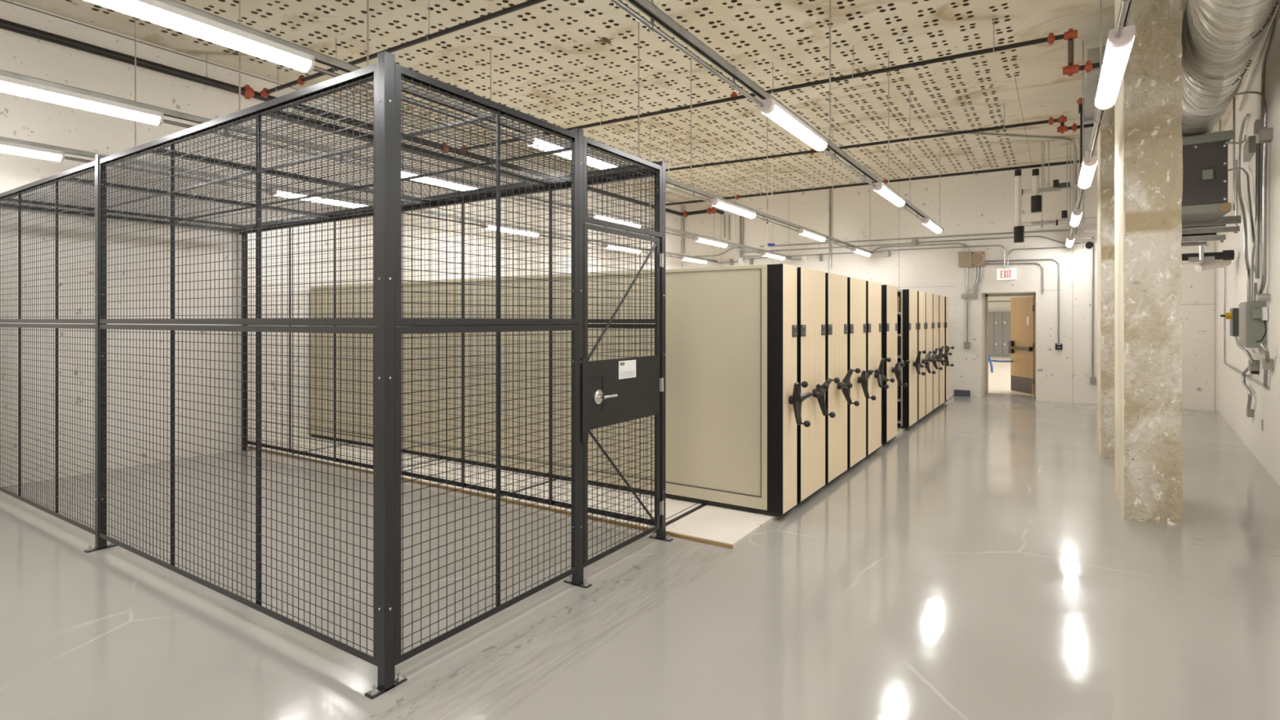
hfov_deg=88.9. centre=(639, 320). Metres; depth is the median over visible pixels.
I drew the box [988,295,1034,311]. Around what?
wall
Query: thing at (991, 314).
locker
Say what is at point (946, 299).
shelving unit
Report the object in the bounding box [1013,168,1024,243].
insulated pipe
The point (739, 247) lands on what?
conduit
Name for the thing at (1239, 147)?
conduit
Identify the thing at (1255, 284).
conduit
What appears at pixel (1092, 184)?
insulated pipe
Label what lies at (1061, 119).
pipe
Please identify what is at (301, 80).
branch
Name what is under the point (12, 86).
pendant light
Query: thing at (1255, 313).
switch
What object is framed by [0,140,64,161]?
pendant light
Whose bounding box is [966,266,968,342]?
conduit
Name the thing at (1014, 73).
trim
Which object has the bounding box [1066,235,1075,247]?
pendant light
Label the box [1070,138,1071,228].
rod
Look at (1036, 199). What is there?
insulated pipe
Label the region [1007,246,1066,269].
conduit
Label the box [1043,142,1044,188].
rod
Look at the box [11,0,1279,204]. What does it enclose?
ceiling
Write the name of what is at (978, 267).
conduit
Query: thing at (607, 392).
cage
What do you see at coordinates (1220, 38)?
duct
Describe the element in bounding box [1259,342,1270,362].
conduit
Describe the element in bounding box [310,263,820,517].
shelving unit
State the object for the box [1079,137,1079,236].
rod
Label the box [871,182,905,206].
pendant light
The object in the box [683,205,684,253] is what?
conduit
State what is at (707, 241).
diffuser
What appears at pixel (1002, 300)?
trim
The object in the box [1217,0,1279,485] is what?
wall
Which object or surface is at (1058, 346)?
wall switch
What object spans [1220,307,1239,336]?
switch
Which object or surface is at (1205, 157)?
electrical box
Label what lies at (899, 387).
carton
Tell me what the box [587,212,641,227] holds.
pendant light
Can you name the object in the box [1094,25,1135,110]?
pendant light
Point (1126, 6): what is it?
rail
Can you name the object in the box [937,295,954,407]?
shelving unit
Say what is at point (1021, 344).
door
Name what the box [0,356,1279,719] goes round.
floor
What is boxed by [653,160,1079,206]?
pipe
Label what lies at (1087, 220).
insulated pipe
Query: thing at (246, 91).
pipe
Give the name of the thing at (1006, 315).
locker
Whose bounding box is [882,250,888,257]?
junction box
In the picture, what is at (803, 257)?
junction box
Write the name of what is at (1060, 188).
saddle
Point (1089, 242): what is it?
pipe manifold
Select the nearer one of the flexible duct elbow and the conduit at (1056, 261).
the flexible duct elbow
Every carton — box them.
[897,297,901,311]
[897,317,901,333]
[897,337,901,355]
[897,359,901,376]
[897,382,901,399]
[897,401,901,420]
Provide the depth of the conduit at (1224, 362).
10.36 m
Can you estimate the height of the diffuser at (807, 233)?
0.050 m
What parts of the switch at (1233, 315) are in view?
knob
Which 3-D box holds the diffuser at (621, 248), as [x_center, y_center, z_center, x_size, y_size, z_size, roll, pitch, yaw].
[-0.335,-1.425,13.124,0.112,0.050,1.140,0,0,33]
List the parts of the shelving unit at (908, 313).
shelf, panel, crank arm, crank arm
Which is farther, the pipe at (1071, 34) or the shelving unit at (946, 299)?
the shelving unit at (946, 299)
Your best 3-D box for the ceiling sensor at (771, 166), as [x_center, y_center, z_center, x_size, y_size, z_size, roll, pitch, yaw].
[2.645,-2.522,13.063,0.140,1.157,0.140,0,0,33]
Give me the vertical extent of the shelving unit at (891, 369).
2.014 m
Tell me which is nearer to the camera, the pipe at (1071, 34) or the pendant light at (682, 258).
the pipe at (1071, 34)
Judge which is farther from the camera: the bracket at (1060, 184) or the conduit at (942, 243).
the conduit at (942, 243)
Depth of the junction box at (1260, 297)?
6.78 m
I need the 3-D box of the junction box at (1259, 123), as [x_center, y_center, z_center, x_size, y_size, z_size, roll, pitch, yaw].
[6.665,-2.083,7.003,0.090,0.122,0.160,0,0,38]
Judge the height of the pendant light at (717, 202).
0.085 m
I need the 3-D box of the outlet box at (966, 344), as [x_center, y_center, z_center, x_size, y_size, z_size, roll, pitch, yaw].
[6.867,0.522,13.686,0.114,0.131,0.060,0,0,33]
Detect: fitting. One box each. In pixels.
[729,258,733,265]
[749,257,752,264]
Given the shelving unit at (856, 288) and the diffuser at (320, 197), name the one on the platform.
the shelving unit at (856, 288)
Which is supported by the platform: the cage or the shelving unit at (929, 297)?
the shelving unit at (929, 297)
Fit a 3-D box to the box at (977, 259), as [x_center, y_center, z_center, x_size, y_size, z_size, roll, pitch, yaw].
[7.023,-1.273,13.559,0.250,0.300,0.104,0,0,33]
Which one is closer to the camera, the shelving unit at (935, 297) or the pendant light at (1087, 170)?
the pendant light at (1087, 170)
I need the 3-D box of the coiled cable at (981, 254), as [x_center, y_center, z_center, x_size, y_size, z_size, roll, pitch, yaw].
[6.988,-1.273,13.505,0.252,0.281,0.036,0,0,33]
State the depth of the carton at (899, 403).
9.60 m
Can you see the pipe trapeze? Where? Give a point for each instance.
(1199, 234)
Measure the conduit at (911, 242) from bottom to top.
0.054 m
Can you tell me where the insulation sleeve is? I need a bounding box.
[1194,259,1231,271]
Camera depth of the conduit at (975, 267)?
13.60 m
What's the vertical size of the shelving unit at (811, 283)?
2.014 m
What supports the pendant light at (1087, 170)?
attached to the rail at (1126, 6)
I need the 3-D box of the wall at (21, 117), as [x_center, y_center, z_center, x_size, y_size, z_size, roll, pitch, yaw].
[-3.703,-0.750,10.236,0.250,4.700,19.150,0,0,33]
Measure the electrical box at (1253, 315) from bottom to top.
0.502 m
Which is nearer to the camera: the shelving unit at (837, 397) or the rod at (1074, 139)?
the shelving unit at (837, 397)
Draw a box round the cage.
[0,50,673,699]
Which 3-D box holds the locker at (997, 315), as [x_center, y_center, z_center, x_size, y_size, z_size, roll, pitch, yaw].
[15.893,0.610,28.879,0.330,1.980,0.604,0,0,33]
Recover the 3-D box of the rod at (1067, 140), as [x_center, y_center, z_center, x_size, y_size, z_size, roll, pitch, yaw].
[7.324,-2.324,11.174,0.014,1.552,0.016,0,0,33]
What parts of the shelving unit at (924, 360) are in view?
panel, crank arm, crank arm, crank arm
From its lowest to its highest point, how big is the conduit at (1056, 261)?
1.689 m
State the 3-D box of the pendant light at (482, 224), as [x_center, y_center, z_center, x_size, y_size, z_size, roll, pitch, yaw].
[-2.068,-1.442,10.451,0.112,0.085,1.250,0,0,33]
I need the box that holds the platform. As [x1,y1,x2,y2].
[248,394,953,549]
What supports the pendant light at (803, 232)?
attached to the rail at (322, 59)
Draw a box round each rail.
[0,0,791,257]
[0,17,717,262]
[156,0,872,253]
[608,0,943,231]
[1068,0,1133,239]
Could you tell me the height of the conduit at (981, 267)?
0.524 m
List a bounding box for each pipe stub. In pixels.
[1053,179,1058,187]
[1061,210,1066,217]
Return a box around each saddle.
[1031,220,1053,224]
[1040,187,1061,192]
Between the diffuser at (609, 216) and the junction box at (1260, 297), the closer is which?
the junction box at (1260, 297)
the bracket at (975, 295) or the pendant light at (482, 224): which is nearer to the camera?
the pendant light at (482, 224)
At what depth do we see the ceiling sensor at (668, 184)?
10.42 m
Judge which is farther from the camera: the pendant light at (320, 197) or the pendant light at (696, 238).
the pendant light at (696, 238)
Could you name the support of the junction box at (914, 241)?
attached to the wall at (980, 203)
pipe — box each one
[0,18,724,217]
[457,14,1102,152]
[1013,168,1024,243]
[1020,217,1097,226]
[1022,182,1097,195]
[1031,168,1041,213]
[1181,227,1234,262]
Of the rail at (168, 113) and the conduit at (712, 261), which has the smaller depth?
the rail at (168, 113)
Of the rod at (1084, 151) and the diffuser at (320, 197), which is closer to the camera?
the diffuser at (320, 197)
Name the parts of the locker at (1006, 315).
door, door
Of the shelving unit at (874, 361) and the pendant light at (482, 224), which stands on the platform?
the shelving unit at (874, 361)
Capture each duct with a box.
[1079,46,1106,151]
[1181,0,1275,120]
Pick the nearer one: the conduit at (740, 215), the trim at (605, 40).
the trim at (605, 40)
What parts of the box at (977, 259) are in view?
plate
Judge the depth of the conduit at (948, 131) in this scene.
11.03 m
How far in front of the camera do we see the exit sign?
13.27 m
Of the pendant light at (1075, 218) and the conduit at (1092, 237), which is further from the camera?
the conduit at (1092, 237)
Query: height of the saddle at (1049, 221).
0.040 m
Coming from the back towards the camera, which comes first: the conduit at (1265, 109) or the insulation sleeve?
the insulation sleeve
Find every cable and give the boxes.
[764,199,774,247]
[971,252,984,265]
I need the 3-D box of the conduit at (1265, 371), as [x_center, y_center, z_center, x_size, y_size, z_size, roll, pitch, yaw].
[6.536,0.599,6.811,0.032,0.199,0.078,0,0,38]
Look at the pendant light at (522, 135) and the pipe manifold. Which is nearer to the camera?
the pendant light at (522, 135)
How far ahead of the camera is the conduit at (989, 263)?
13.08 m
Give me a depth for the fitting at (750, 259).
16.30 m
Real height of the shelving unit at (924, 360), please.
2.014 m
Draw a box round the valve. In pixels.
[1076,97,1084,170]
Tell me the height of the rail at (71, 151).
1.673 m
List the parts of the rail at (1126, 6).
hanger rod, hanger rod, hanger rod, hanger rod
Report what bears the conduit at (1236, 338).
attached to the wall at (1233, 396)
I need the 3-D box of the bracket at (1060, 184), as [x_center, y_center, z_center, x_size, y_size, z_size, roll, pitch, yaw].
[7.319,-2.331,11.237,0.173,0.077,0.080,0,0,33]
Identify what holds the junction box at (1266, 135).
attached to the wall at (1233, 396)
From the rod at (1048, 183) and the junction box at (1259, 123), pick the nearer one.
the junction box at (1259, 123)
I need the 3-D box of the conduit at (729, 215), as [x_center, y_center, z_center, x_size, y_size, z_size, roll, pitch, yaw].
[2.284,-2.377,16.667,0.024,0.648,0.024,0,0,-35]
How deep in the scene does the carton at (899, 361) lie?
9.62 m
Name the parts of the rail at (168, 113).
hanger rod, hanger rod, hanger rod, hanger rod, hanger rod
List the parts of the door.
kick plate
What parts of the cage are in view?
wire panel, wire panel, plate, post, plate, roof panel, roof panel, wire panel, wire panel, roof panel, post, wire panel, wire panel, roof panel, plate, post, plate, header rail, roof panel, wire panel, wire panel, wire panel, wire panel, plate, post, plate, lever handle, door, transom panel, lock plate, post, plate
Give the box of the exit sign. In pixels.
[996,267,1016,279]
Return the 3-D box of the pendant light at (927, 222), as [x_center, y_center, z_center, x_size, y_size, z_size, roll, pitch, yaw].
[4.462,-1.442,9.972,0.112,0.085,1.250,0,0,33]
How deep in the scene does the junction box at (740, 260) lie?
16.46 m
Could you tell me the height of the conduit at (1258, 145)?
1.519 m
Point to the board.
(957, 393)
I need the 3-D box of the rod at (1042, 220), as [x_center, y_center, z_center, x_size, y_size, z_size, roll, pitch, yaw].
[7.013,-2.352,11.375,0.030,1.496,0.030,0,0,10]
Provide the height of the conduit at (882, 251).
0.038 m
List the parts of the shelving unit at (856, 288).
card plate, panel, crank arm, card plate, crank arm, crank knob, crank arm, crank knob, crank knob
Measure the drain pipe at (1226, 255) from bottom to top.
0.972 m
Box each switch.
[1055,343,1063,349]
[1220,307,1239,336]
[1251,309,1262,318]
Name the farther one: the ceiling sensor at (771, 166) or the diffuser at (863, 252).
the diffuser at (863, 252)
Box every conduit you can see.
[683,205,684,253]
[695,247,739,257]
[711,261,738,263]
[728,214,729,239]
[739,214,741,257]
[741,242,911,253]
[742,215,743,261]
[743,250,883,259]
[760,228,1080,247]
[829,189,831,269]
[872,243,968,251]
[883,244,1005,269]
[917,235,1080,244]
[940,130,1077,234]
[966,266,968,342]
[973,266,976,292]
[975,266,978,292]
[977,266,982,292]
[984,258,1059,343]
[984,262,1043,293]
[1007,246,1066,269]
[1091,236,1093,377]
[1223,266,1268,388]
[1225,134,1246,144]
[1227,167,1254,301]
[1234,336,1255,364]
[1235,91,1267,126]
[1237,113,1250,301]
[1238,2,1279,111]
[1241,364,1254,408]
[1253,282,1257,301]
[1254,142,1260,279]
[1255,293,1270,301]
[1257,142,1267,293]
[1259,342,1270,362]
[1261,1,1277,119]
[1262,369,1267,386]
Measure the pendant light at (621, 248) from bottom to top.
0.085 m
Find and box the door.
[1008,296,1034,395]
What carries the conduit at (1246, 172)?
attached to the wall at (1233, 396)
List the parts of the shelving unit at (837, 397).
card plate, panel, crank arm, card plate, crank arm, crank arm, crank knob, crank knob, crank knob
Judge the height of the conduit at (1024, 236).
0.227 m
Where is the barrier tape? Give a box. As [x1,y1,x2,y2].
[988,355,1013,373]
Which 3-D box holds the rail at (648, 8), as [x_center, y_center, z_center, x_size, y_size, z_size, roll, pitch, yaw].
[1.045,-2.264,4.715,0.056,1.673,14.650,0,0,33]
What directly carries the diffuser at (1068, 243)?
attached to the pendant light at (1069, 242)
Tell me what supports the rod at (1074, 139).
hanging from the ceiling
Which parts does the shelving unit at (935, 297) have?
panel, crank arm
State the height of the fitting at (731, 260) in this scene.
0.156 m
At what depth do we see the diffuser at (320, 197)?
7.76 m
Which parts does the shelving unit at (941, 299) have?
panel, crank arm, crank arm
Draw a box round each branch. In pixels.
[257,0,547,97]
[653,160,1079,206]
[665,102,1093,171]
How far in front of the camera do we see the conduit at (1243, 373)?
7.77 m
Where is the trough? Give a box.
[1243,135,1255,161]
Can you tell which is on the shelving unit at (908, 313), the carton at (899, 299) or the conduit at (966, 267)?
the carton at (899, 299)
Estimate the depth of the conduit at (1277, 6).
7.10 m
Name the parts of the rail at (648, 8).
hanger rod, hanger rod, hanger rod, hanger rod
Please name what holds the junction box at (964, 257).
attached to the wall at (980, 203)
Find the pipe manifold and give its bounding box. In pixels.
[1080,195,1097,248]
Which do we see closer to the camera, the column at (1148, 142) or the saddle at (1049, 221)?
the column at (1148, 142)
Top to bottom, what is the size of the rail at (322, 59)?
1.673 m
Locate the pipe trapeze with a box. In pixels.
[1181,160,1240,246]
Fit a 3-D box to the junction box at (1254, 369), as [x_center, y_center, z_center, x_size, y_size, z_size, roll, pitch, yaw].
[7.046,0.533,7.487,0.080,0.157,0.140,0,0,38]
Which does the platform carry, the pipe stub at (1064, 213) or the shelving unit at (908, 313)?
the shelving unit at (908, 313)
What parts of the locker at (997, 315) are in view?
door, door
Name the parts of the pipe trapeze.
support rod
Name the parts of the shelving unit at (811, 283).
card plate, panel, crank arm, crank arm, card plate, crank knob, crank arm, crank knob, crank knob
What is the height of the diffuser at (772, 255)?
0.050 m
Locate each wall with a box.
[0,0,681,487]
[681,163,1217,410]
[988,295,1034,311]
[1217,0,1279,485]
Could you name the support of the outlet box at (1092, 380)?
attached to the wall at (980, 203)
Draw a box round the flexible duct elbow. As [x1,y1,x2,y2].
[1181,100,1231,137]
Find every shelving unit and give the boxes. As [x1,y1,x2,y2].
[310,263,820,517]
[796,266,839,504]
[825,272,860,485]
[847,277,879,470]
[866,280,894,457]
[881,284,910,444]
[897,288,928,428]
[916,291,936,422]
[924,292,942,416]
[931,293,948,411]
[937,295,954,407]
[944,296,948,402]
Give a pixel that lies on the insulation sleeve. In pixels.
(1206, 265)
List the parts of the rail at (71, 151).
hanger rod, hanger rod, hanger rod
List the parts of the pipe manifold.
support rod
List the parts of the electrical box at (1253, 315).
cabinet door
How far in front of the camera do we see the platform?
5.67 m
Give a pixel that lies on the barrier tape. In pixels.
(990, 361)
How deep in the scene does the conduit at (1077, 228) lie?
14.10 m
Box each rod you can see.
[1040,142,1043,228]
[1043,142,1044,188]
[1047,142,1049,189]
[1066,140,1067,230]
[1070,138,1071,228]
[1074,138,1075,233]
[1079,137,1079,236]
[1083,151,1084,224]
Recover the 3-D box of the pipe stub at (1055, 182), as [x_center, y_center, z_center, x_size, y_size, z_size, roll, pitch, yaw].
[7.181,-2.359,11.255,0.084,0.127,0.084,0,0,33]
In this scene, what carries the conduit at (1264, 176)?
attached to the wall at (1233, 396)
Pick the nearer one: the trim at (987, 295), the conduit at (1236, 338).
the conduit at (1236, 338)
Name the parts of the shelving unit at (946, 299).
panel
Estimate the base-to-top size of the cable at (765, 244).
1.576 m
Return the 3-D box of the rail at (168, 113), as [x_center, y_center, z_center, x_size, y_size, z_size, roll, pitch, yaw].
[-1.248,-2.264,8.108,0.056,1.673,17.850,0,0,33]
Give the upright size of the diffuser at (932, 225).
0.050 m
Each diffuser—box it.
[274,191,364,208]
[595,215,639,227]
[608,245,639,253]
[682,257,706,263]
[697,238,727,247]
[763,253,785,259]
[800,231,825,241]
[853,249,871,256]
[924,221,942,233]
[1066,239,1074,247]
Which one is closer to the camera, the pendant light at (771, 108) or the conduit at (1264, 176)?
the pendant light at (771, 108)
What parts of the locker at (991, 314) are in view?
door, door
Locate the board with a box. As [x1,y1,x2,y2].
[954,389,970,396]
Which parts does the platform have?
rail, rail, rail, rail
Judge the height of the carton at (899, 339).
0.260 m
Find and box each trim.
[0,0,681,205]
[596,35,615,45]
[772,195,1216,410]
[985,293,1035,395]
[988,300,1010,302]
[1013,73,1031,162]
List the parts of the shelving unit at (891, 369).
panel, crank arm, crank arm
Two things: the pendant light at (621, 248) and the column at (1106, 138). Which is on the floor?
the column at (1106, 138)
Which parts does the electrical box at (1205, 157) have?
casing, rail, rail, support rod, support rod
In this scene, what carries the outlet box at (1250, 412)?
attached to the wall at (1233, 396)
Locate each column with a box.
[1097,103,1115,458]
[1115,0,1182,526]
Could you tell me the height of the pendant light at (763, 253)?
0.085 m
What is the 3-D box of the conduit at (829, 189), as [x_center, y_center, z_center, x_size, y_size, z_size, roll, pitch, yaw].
[4.455,-2.130,15.260,0.041,1.872,0.041,0,0,-35]
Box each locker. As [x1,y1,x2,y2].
[988,311,994,356]
[994,311,1002,356]
[1002,311,1010,356]
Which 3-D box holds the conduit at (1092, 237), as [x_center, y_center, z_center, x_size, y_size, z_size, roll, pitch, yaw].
[8.689,-0.275,12.515,0.028,2.738,0.028,0,0,-35]
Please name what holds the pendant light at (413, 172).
attached to the rail at (168, 113)
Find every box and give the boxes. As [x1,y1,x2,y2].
[738,257,743,263]
[801,255,807,261]
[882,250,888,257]
[911,239,916,246]
[958,251,972,266]
[964,342,970,348]
[970,251,984,266]
[1089,376,1096,384]
[1181,96,1235,222]
[1239,301,1267,347]
[1246,408,1253,417]
[1248,359,1259,373]
[1253,118,1267,133]
[1258,127,1273,143]
[1262,358,1273,369]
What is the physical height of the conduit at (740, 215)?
1.113 m
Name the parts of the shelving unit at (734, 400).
panel, card plate, crank arm, crank arm, crank knob, crank knob, crank arm, crank knob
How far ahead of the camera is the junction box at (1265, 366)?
6.60 m
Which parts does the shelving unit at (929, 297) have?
panel, crank arm, crank arm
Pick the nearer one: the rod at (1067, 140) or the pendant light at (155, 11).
the pendant light at (155, 11)
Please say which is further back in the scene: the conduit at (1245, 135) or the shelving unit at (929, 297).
the shelving unit at (929, 297)
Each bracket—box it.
[960,292,977,298]
[1058,182,1070,188]
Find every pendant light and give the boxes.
[0,75,164,125]
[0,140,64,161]
[84,0,315,73]
[265,186,369,208]
[401,168,484,191]
[480,222,539,236]
[520,132,618,168]
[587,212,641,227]
[603,243,641,253]
[679,256,707,263]
[692,235,728,247]
[708,198,756,218]
[756,97,827,151]
[760,251,785,260]
[796,228,826,241]
[850,247,871,256]
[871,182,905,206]
[920,217,942,233]
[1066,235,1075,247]
[1070,208,1082,226]
[1078,155,1097,188]
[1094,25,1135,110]
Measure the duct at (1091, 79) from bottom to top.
0.228 m
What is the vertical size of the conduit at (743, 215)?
1.245 m
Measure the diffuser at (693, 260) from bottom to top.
0.050 m
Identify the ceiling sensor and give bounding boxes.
[665,126,673,190]
[768,165,775,223]
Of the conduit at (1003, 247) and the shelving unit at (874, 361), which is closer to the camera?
the shelving unit at (874, 361)
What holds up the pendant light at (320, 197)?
attached to the rail at (71, 151)
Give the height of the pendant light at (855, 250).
0.085 m
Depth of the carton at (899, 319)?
9.65 m
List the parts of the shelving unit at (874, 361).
card plate, panel, crank arm, crank arm, crank arm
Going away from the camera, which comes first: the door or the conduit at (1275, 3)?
the conduit at (1275, 3)
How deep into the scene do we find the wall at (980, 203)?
13.62 m
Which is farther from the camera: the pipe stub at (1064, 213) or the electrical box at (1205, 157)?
the pipe stub at (1064, 213)
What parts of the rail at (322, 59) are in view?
hanger rod, hanger rod, hanger rod, hanger rod, hanger rod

